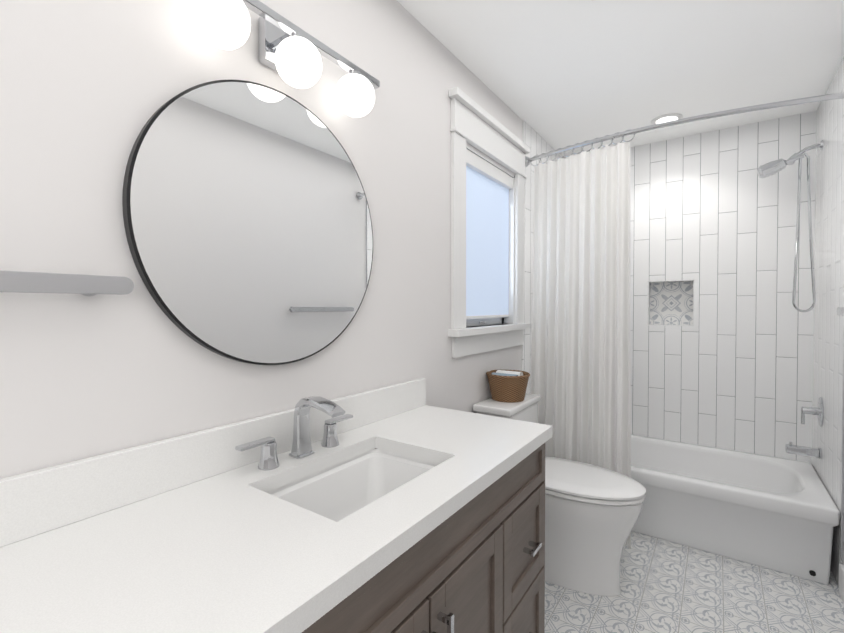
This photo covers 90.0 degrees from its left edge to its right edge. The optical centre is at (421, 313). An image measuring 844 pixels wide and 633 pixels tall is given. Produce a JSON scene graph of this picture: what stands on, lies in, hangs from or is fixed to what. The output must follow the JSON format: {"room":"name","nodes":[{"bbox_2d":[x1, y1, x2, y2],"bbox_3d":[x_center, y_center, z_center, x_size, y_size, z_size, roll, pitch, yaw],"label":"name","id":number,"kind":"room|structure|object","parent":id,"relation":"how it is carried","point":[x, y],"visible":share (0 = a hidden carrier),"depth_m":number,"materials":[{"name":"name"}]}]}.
{"room":"bathroom","nodes":[
{"label":"bathroom","id":0,"kind":"room"},
{"bbox_2d":[0,0,561,478],"bbox_3d":[-0.160,0.044,1.648,0.128,2.490,4.620,1,1,35],"label":"wall","id":1,"kind":"structure","parent":0,"point":[88,88],"depth_m":0.94,"materials":[{"name":"white paint"}]},
{"bbox_2d":[0,270,133,295],"bbox_3d":[-0.811,-0.050,0.560,0.069,0.042,0.730,1,1,35],"label":"towel rail","id":2,"kind":"object","parent":1,"relation":"attached to","point":[40,282],"visible":1,"depth_m":0.75,"materials":[{"name":"silver metal"}]},
{"bbox_2d":[0,378,427,545],"bbox_3d":[-0.462,0.338,1.101,0.021,0.111,1.632,1,1,35],"label":"backsplash","id":3,"kind":"structure","parent":1,"relation":"attached to","point":[37,501],"depth_m":0.89,"materials":[{"name":"white stone"}]},
{"bbox_2d":[122,80,372,364],"bbox_3d":[-0.397,-0.235,1.183,0.023,0.758,0.758,1,1,35],"label":"mirror","id":4,"kind":"object","parent":1,"relation":"attached to","point":[247,223],"visible":0.94,"depth_m":1.09,"materials":[{"name":"black mirror"}]},
{"bbox_2d":[191,0,379,117],"bbox_3d":[-0.343,-0.703,1.142,0.153,0.184,0.640,1,1,35],"label":"sconce","id":5,"kind":"object","parent":1,"relation":"attached to","point":[289,52],"visible":1,"depth_m":1.10,"materials":[{"name":"white glass"}]},
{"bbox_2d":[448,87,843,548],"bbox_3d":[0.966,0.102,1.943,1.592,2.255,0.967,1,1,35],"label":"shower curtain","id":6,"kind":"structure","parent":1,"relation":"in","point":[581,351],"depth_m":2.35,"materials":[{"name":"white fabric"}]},
{"bbox_2d":[397,0,843,157],"bbox_3d":[0.499,-1.224,1.165,1.740,0.060,4.620,1,1,35],"label":"ceiling","id":7,"kind":"structure","parent":0,"point":[555,74],"depth_m":1.99,"materials":[{"name":"white paint"}]},
{"bbox_2d":[651,113,682,124],"bbox_3d":[1.536,-1.212,2.649,0.176,0.008,0.176,1,1,35],"label":"recessed light","id":8,"kind":"object","parent":7,"relation":"in","point":[666,118],"visible":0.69,"depth_m":2.62,"materials":[{"name":"white"}]},
{"bbox_2d":[545,531,843,632],"bbox_3d":[0.499,1.326,1.203,1.740,0.060,4.620,1,1,35],"label":"floor","id":9,"kind":"structure","parent":0,"point":[666,586],"depth_m":1.89,"materials":[{"name":"tile"}]},
{"bbox_2d":[292,434,552,632],"bbox_3d":[-0.238,0.866,0.952,0.567,0.864,1.612,1,1,35],"label":"bathroom vanity","id":10,"kind":"object","parent":9,"relation":"on","point":[479,567],"depth_m":1.03,"materials":[{"name":"brown wood"}]},
{"bbox_2d":[0,406,551,632],"bbox_3d":[-0.244,0.415,0.950,0.553,0.038,1.632,1,1,35],"label":"countertop","id":11,"kind":"structure","parent":10,"relation":"on","point":[221,553],"depth_m":0.73,"materials":[{"name":"white stone"}]},
{"bbox_2d":[232,396,355,469],"bbox_3d":[-0.283,0.310,1.134,0.174,0.166,0.380,1,1,35],"label":"faucet","id":12,"kind":"object","parent":11,"relation":"on","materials":[{"name":"silver metal"}]},
{"bbox_2d":[260,442,443,517],"bbox_3d":[-0.155,0.507,1.073,0.307,0.174,0.457,1,1,35],"label":"sink","id":13,"kind":"object","parent":11,"relation":"in","point":[370,471],"depth_m":1.23,"materials":[{"name":"white ceramic"}]},
{"bbox_2d":[473,393,645,595],"bbox_3d":[0.685,0.871,2.093,0.757,0.820,0.430,1,1,35],"label":"toilet","id":14,"kind":"object","parent":9,"relation":"on","point":[592,513],"visible":0.48,"depth_m":1.93,"materials":[{"name":"white ceramic"}]},
{"bbox_2d":[486,370,529,401],"bbox_3d":[0.457,0.384,2.246,0.232,0.146,0.232,1,1,35],"label":"basket","id":15,"kind":"object","parent":14,"relation":"on","point":[507,385],"visible":0.98,"depth_m":2.17,"materials":[{"name":"wicker"}]},
{"bbox_2d":[631,434,839,584],"bbox_3d":[1.539,1.087,2.679,1.478,0.370,0.757,1,1,35],"label":"bathtub","id":16,"kind":"object","parent":9,"relation":"on","point":[777,514],"visible":0.67,"depth_m":2.26,"materials":[{"name":"white ceramic"}]},
{"bbox_2d":[630,111,815,463],"bbox_3d":[1.793,0.024,3.025,1.740,2.490,0.120,1,1,35],"label":"wall","id":17,"kind":"structure","parent":0,"point":[722,328],"depth_m":2.80,"materials":[{"name":"tile"}]},
{"bbox_2d":[812,57,843,587],"bbox_3d":[1.158,0.058,0.721,0.130,2.490,4.620,1,1,35],"label":"wall","id":18,"kind":"structure","parent":0,"point":[828,372],"depth_m":2.16,"materials":[{"name":"white paint"}]},
{"bbox_2d":[757,140,823,458],"bbox_3d":[2.100,-0.086,2.422,0.290,1.777,0.171,1,1,35],"label":"shower fixture set","id":19,"kind":"object","parent":18,"relation":"attached to","point":[770,168],"visible":1,"depth_m":2.40,"materials":[{"name":"silver metal"}]},
{"bbox_2d":[837,307,843,315],"bbox_3d":[1.604,-0.004,1.513,0.069,0.042,0.605,1,1,35],"label":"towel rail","id":20,"kind":"object","parent":18,"relation":"attached to","point":[840,311],"visible":1,"depth_m":1.73,"materials":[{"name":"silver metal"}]},
{"bbox_2d":[839,564,843,603],"bbox_3d":[0.880,1.239,0.453,0.016,0.135,3.632,1,1,35],"label":"baseboard","id":21,"kind":"structure","parent":18,"relation":"attached to","point":[841,579],"depth_m":1.90,"materials":[{"name":"white"}]}
]}

